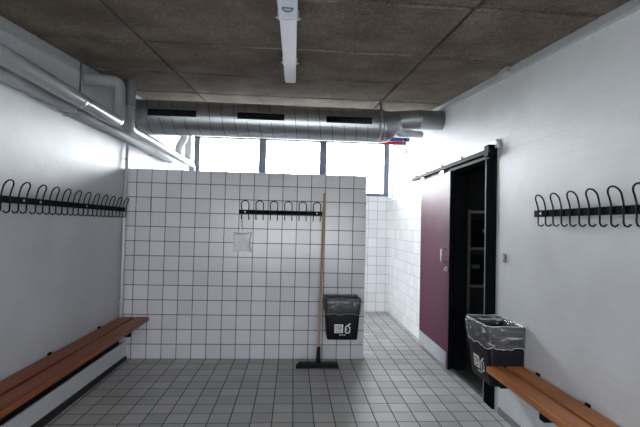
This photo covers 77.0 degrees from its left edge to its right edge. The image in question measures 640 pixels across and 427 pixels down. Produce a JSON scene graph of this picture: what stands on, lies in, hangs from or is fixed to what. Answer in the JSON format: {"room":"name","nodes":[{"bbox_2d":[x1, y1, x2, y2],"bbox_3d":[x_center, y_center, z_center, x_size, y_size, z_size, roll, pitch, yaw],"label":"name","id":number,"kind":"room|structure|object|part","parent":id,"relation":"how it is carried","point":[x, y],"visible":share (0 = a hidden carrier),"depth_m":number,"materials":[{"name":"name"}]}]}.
{"room":"changing room","nodes":[
{"label":"changing room","id":0,"kind":"room"},
{"bbox_2d":[0,29,185,380],"bbox_3d":[-2.012,-0.055,2.514,0.200,3.170,7.877,1,-2,-4],"label":"wall","id":1,"kind":"structure","parent":0,"point":[60,275],"depth_m":2.95,"materials":[{"name":"paint"}]},
{"bbox_2d":[0,179,32,213],"bbox_3d":[-1.822,-0.115,1.863,0.089,0.202,1.505,1,-2,-4],"label":"hook rail","id":2,"kind":"object","parent":1,"relation":"attached to","point":[9,199],"visible":1,"depth_m":2.45,"materials":[{"name":"black metal"}]},
{"bbox_2d":[0,341,126,426],"bbox_3d":[-1.820,1.282,1.318,0.095,0.240,5.536,1,-2,-4],"label":"baseboard","id":3,"kind":"structure","parent":1,"relation":"attached to","point":[47,403],"depth_m":3.02,"materials":[{"name":"white paint"}]},
{"bbox_2d":[0,16,142,98],"bbox_3d":[-1.800,-1.054,1.539,0.045,0.606,5.850,1,-2,-4],"label":"trim","id":4,"kind":"structure","parent":1,"relation":"attached to","point":[7,26],"depth_m":2.68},
{"bbox_2d":[0,317,148,418],"bbox_3d":[-1.786,1.100,2.476,0.302,0.211,3.232,1,-2,-4],"label":"bench","id":5,"kind":"object","parent":1,"relation":"attached to","point":[22,386],"visible":1,"depth_m":2.71,"materials":[{"name":"brown wood"}]},
{"bbox_2d":[29,184,128,217],"bbox_3d":[-1.920,-0.075,3.346,0.089,0.202,1.450,1,-2,-4],"label":"hook rail","id":6,"kind":"object","parent":1,"relation":"attached to","point":[42,202],"visible":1,"depth_m":3.13,"materials":[{"name":"black metal"}]},
{"bbox_2d":[0,65,173,163],"bbox_3d":[-1.815,-0.811,2.060,0.095,0.100,6.865,1,-2,-4],"label":"insulated pipe","id":7,"kind":"object","parent":1,"relation":"attached to","point":[8,77],"visible":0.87,"depth_m":2.98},
{"bbox_2d":[119,168,366,358],"bbox_3d":[-0.780,0.538,4.251,2.513,1.941,0.120,1,-2,-4],"label":"wall partition","id":8,"kind":"structure","parent":0,"point":[201,298],"depth_m":4.19,"materials":[{"name":"tile"}]},
{"bbox_2d":[118,143,128,317],"bbox_3d":[-1.994,0.257,4.078,0.050,1.947,0.038,1,-2,-4],"label":"riser pipe","id":9,"kind":"object","parent":8,"relation":"attached to","point":[126,158],"visible":0.77,"depth_m":4.07,"materials":[{"name":"metal"}]},
{"bbox_2d":[239,200,321,220],"bbox_3d":[-0.406,-0.026,4.186,0.862,0.202,0.089,1,-2,-4],"label":"hook rail","id":10,"kind":"object","parent":8,"relation":"attached to","point":[241,211],"visible":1,"depth_m":4.17,"materials":[{"name":"black metal"}]},
{"bbox_2d":[232,219,251,252],"bbox_3d":[-0.806,0.226,4.166,0.204,0.360,0.060,1,-2,-4],"label":"pouch","id":11,"kind":"object","parent":10,"relation":"hanging from","point":[241,240],"visible":1,"depth_m":4.15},
{"bbox_2d":[324,294,360,339],"bbox_3d":[0.222,1.052,4.098,0.384,0.417,0.290,1,-2,-4],"label":"waste bin","id":12,"kind":"object","parent":8,"relation":"attached to","point":[342,311],"visible":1,"depth_m":3.99,"materials":[{"name":"black plastic"}]},
{"bbox_2d":[44,312,511,426],"bbox_3d":[0.369,1.550,2.628,5.045,0.120,8.277,1,-2,-4],"label":"floor","id":13,"kind":"structure","parent":0,"point":[397,382],"depth_m":3.35,"materials":[{"name":"tile"}]},
{"bbox_2d":[296,193,338,368],"bbox_3d":[-0.013,0.650,4.098,0.428,1.743,0.276,1,-2,-4],"label":"broom","id":14,"kind":"object","parent":13,"relation":"on","point":[303,365],"visible":1,"depth_m":4.02,"materials":[{"name":"brown wood"}]},
{"bbox_2d":[316,347,319,362],"bbox_3d":[-0.017,1.407,4.008,0.043,0.156,0.056,1,-2,-4],"label":"socket","id":15,"kind":"object","parent":14,"relation":"attached to","point":[318,348],"depth_m":3.99,"materials":[{"name":"black plastic"}]},
{"bbox_3d":[0.016,0.595,4.131,0.025,1.630,0.220,1,-2,7],"label":"handle","id":16,"kind":"part","parent":14,"relation":"part of","materials":[{"name":"brown wood"}]},
{"bbox_2d":[451,369,482,398],"bbox_3d":[1.339,1.539,3.664,0.040,0.006,0.703,1,-2,-4],"label":"threshold strip","id":17,"kind":"object","parent":13,"relation":"on","point":[459,375],"visible":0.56,"depth_m":3.63,"materials":[{"name":"metal"}]},
{"bbox_2d":[466,210,484,341],"bbox_3d":[1.999,0.780,5.181,1.016,1.640,0.335,1,-2,-4],"label":"shelf unit","id":18,"kind":"object","parent":13,"relation":"on","point":[469,285],"visible":0.16,"depth_m":5.01,"materials":[{"name":"paint"}]},
{"bbox_3d":[1.849,0.772,5.023,0.036,1.640,0.030,1,-2,-4],"label":"post","id":19,"kind":"part","parent":18,"relation":"part of","materials":[{"name":"metal"}]},
{"bbox_3d":[1.996,0.910,5.177,1.016,0.028,0.335,1,-2,-4],"label":"shelf","id":20,"kind":"part","parent":18,"relation":"part of","materials":[{"name":"metal"}]},
{"bbox_3d":[2.007,0.446,5.190,1.016,0.028,0.335,1,-2,-4],"label":"shelf","id":21,"kind":"part","parent":18,"relation":"part of","materials":[{"name":"metal"}]},
{"bbox_3d":[2.018,-0.019,5.203,1.016,0.028,0.335,1,-2,-4],"label":"shelf","id":22,"kind":"part","parent":18,"relation":"part of","materials":[{"name":"metal"}]},
{"bbox_2d":[470,254,483,283],"bbox_3d":[1.951,0.713,5.183,0.416,0.360,0.248,1,-2,-4],"label":"storage box","id":23,"kind":"object","parent":18,"relation":"on","point":[476,260],"visible":0.26,"depth_m":5.07,"materials":[{"name":"black plastic"}]},
{"bbox_3d":[1.954,0.553,5.187,0.416,0.040,0.248,1,-2,-4],"label":"lid","id":24,"kind":"part","parent":23,"relation":"part of","materials":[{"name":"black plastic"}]},
{"bbox_2d":[470,220,484,246],"bbox_3d":[2.091,0.262,5.204,0.396,0.340,0.248,1,-2,-4],"label":"storage box","id":25,"kind":"object","parent":18,"relation":"on","point":[477,226],"visible":0.28,"depth_m":5.08,"materials":[{"name":"black plastic"}]},
{"bbox_3d":[2.095,0.112,5.208,0.396,0.040,0.248,1,-2,-4],"label":"lid","id":26,"kind":"part","parent":25,"relation":"part of","materials":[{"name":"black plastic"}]},
{"bbox_2d":[0,0,629,111],"bbox_3d":[-0.216,-1.159,2.662,3.745,0.848,8.277,1,-2,-4],"label":"ceiling","id":27,"kind":"structure","parent":0,"point":[406,55],"depth_m":2.58,"materials":[{"name":"brown concrete"}]},
{"bbox_2d":[0,42,125,126],"bbox_3d":[-1.669,-1.017,1.075,0.309,0.448,4.870,1,-2,-4],"label":"insulated pipe","id":28,"kind":"object","parent":27,"relation":"hanging from","point":[10,59],"visible":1,"depth_m":2.77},
{"bbox_3d":[-1.682,-1.003,2.831,0.011,0.313,0.011,2,-2,-26],"label":"hanger rod","id":29,"kind":"part","parent":28,"relation":"part of","materials":[{"name":"grey metal"}]},
{"bbox_2d":[124,79,194,169],"bbox_3d":[-1.822,-0.342,4.788,0.100,1.681,2.380,1,-2,-4],"label":"insulated pipe","id":30,"kind":"object","parent":27,"relation":"attached to","point":[129,123],"visible":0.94,"depth_m":3.72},
{"bbox_2d":[175,136,187,154],"bbox_3d":[-1.830,-1.050,5.341,0.169,0.546,0.098,1,-2,-4],"label":"pipe","id":31,"kind":"object","parent":27,"relation":"attached to","point":[180,144],"visible":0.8,"depth_m":5.30,"materials":[{"name":"white metal"}]},
{"bbox_2d":[184,136,191,159],"bbox_3d":[-1.869,-1.057,5.720,0.104,0.583,0.104,1,-2,-4],"label":"riser pipe","id":32,"kind":"object","parent":27,"relation":"attached to","point":[188,146],"visible":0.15,"depth_m":5.68,"materials":[{"name":"white metal"}]},
{"bbox_2d":[276,0,300,82],"bbox_3d":[-0.189,-1.049,2.488,0.131,0.235,1.612,1,-2,-4],"label":"ceiling lamp","id":33,"kind":"object","parent":27,"relation":"attached to","point":[288,12],"visible":1,"depth_m":2.23,"materials":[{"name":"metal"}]},
{"bbox_2d":[279,17,296,82],"bbox_3d":[-0.200,-1.046,2.649,0.088,0.166,1.245,1,-2,-4],"label":"diffuser","id":34,"kind":"object","parent":33,"relation":"attached to","point":[288,26],"depth_m":2.44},
{"bbox_2d":[135,99,444,142],"bbox_3d":[-0.330,-0.992,4.439,3.328,0.408,0.627,1,-2,-4],"label":"air duct","id":35,"kind":"object","parent":27,"relation":"attached to","point":[156,117],"visible":0.98,"depth_m":4.17,"materials":[{"name":"silver metal"}]},
{"bbox_2d":[146,107,197,118],"bbox_3d":[-1.491,-1.015,4.062,0.514,0.106,0.021,1,-2,-4],"label":"grille","id":36,"kind":"object","parent":35,"relation":"attached to","point":[151,112],"depth_m":4.06,"materials":[{"name":"black metal"}]},
{"bbox_2d":[235,110,285,122],"bbox_3d":[-0.604,-0.992,4.120,0.514,0.106,0.021,1,-2,-4],"label":"grille","id":37,"kind":"object","parent":35,"relation":"attached to","point":[241,116],"depth_m":4.12,"materials":[{"name":"black metal"}]},
{"bbox_2d":[324,114,373,125],"bbox_3d":[0.304,-0.969,4.179,0.514,0.106,0.021,1,-2,-4],"label":"grille","id":38,"kind":"object","parent":35,"relation":"attached to","point":[329,119],"depth_m":4.18,"materials":[{"name":"black metal"}]},
{"bbox_2d":[378,141,405,145],"bbox_3d":[0.842,-0.846,4.710,0.327,0.091,0.047,1,-2,-4],"label":"pipe","id":39,"kind":"object","parent":35,"relation":"hanging from","point":[388,142],"visible":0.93,"depth_m":4.70,"materials":[{"name":"paint"}]},
{"bbox_2d":[389,137,409,141],"bbox_3d":[0.887,-0.875,4.753,0.342,0.054,0.054,1,-2,-4],"label":"pipe","id":40,"kind":"object","parent":35,"relation":"hanging from","point":[393,138],"visible":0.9,"depth_m":4.74,"materials":[{"name":"paint"}]},
{"bbox_2d":[364,196,390,311],"bbox_3d":[-0.508,0.089,6.658,3.745,3.189,0.200,1,-2,-4],"label":"wall","id":41,"kind":"structure","parent":0,"point":[377,244],"depth_m":6.64,"materials":[{"name":"tile"}]},
{"bbox_2d":[194,136,389,196],"bbox_3d":[-0.445,-0.782,6.643,3.215,0.930,0.074,1,-2,-4],"label":"window","id":42,"kind":"structure","parent":41,"relation":"in","point":[197,139],"depth_m":6.64,"materials":[{"name":"paint"}]},
{"bbox_2d":[388,194,420,339],"bbox_3d":[1.222,0.678,5.564,0.010,1.830,2.177,1,-2,-4],"label":"tiled wall","id":43,"kind":"structure","parent":0,"point":[405,213],"depth_m":5.67,"materials":[{"name":"tile"}]},
{"bbox_2d":[468,170,484,315],"bbox_3d":[2.062,0.409,5.438,1.360,2.600,0.100,1,-2,-4],"label":"wall","id":44,"kind":"structure","parent":0,"point":[476,181],"depth_m":5.40,"materials":[{"name":"paint"}]},
{"bbox_2d":[391,10,639,426],"bbox_3d":[1.495,0.034,2.742,0.140,3.170,7.877,1,-2,-4],"label":"wall","id":45,"kind":"structure","parent":0,"point":[569,120],"depth_m":2.35,"materials":[{"name":"paint"}]},
{"bbox_2d":[412,139,498,180],"bbox_3d":[1.302,-0.488,4.234,0.078,0.141,2.150,1,-2,-4],"label":"door track","id":46,"kind":"object","parent":45,"relation":"attached to","point":[488,150],"visible":1,"depth_m":3.71,"materials":[{"name":"silver metal"}]},
{"bbox_2d":[419,170,453,369],"bbox_3d":[1.240,0.540,4.444,0.080,2.019,0.918,1,-2,-4],"label":"door","id":47,"kind":"structure","parent":46,"relation":"hanging from","point":[435,310],"depth_m":4.33,"materials":[{"name":"red laminate"}]},
{"bbox_3d":[1.226,1.470,4.437,0.004,0.152,0.860,1,-2,-4],"label":"kick plate","id":48,"kind":"part","parent":47,"relation":"part of","materials":[{"name":"metal"}]},
{"bbox_3d":[1.251,0.427,4.101,0.051,0.145,0.016,1,-2,-4],"label":"handle","id":49,"kind":"part","parent":47,"relation":"part of","materials":[{"name":"metal"}]},
{"bbox_3d":[1.331,-0.437,3.633,0.015,0.007,0.810,1,-2,-4],"label":"rail","id":50,"kind":"part","parent":46,"relation":"part of","materials":[{"name":"grey metal"}]},
{"bbox_2d":[451,148,496,408],"bbox_3d":[1.419,0.497,3.615,0.165,2.090,0.883,1,-2,-4],"label":"door frame","id":51,"kind":"structure","parent":45,"relation":"attached to","point":[460,178],"depth_m":4.00,"materials":[{"name":"black metal"}]},
{"bbox_3d":[1.402,0.561,4.038,0.141,1.985,0.033,1,-2,-4],"label":"post","id":52,"kind":"part","parent":51,"relation":"part of","materials":[{"name":"black metal"}]},
{"bbox_3d":[1.441,0.487,3.243,0.160,2.090,0.137,1,-2,-4],"label":"post","id":53,"kind":"part","parent":51,"relation":"part of","materials":[{"name":"black metal"}]},
{"bbox_2d":[465,314,525,386],"bbox_3d":[1.246,0.975,2.894,0.289,0.417,0.386,1,-2,-4],"label":"waste bin","id":54,"kind":"object","parent":45,"relation":"attached to","point":[494,340],"visible":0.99,"depth_m":2.74,"materials":[{"name":"black plastic"}]},
{"bbox_2d":[502,253,505,262],"bbox_3d":[1.391,0.337,3.040,0.014,0.067,0.040,1,-2,-4],"label":"wall switch","id":55,"kind":"object","parent":45,"relation":"attached to","point":[504,255],"visible":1,"depth_m":3.03,"materials":[{"name":"grey plastic"}]},
{"bbox_2d":[499,67,510,76],"bbox_3d":[1.377,-1.055,2.997,0.040,0.039,0.118,1,-2,-4],"label":"sensor box","id":56,"kind":"object","parent":45,"relation":"attached to","point":[506,70],"visible":1,"depth_m":2.98,"materials":[{"name":"white plastic"}]},
{"bbox_2d":[497,407,520,426],"bbox_3d":[1.502,1.444,0.922,0.010,0.050,4.320,1,-2,-4],"label":"baseboard","id":57,"kind":"structure","parent":45,"relation":"attached to","point":[507,418],"depth_m":2.93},
{"bbox_2d":[432,0,639,110],"bbox_3d":[1.431,-1.044,2.767,0.038,0.786,7.877,1,-2,-4],"label":"trim","id":58,"kind":"structure","parent":45,"relation":"attached to","point":[632,6],"depth_m":2.41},
{"bbox_2d":[486,366,618,426],"bbox_3d":[1.329,1.103,1.673,0.274,0.211,2.122,1,-2,-4],"label":"bench","id":59,"kind":"object","parent":45,"relation":"attached to","point":[553,405],"visible":1,"depth_m":2.22,"materials":[{"name":"brown wood"}]},
{"bbox_2d":[534,182,639,227],"bbox_3d":[1.439,-0.035,1.863,0.089,0.202,1.480,1,-2,-4],"label":"hook rail","id":60,"kind":"object","parent":45,"relation":"attached to","point":[610,210],"visible":1,"depth_m":2.10,"materials":[{"name":"black metal"}]}
]}

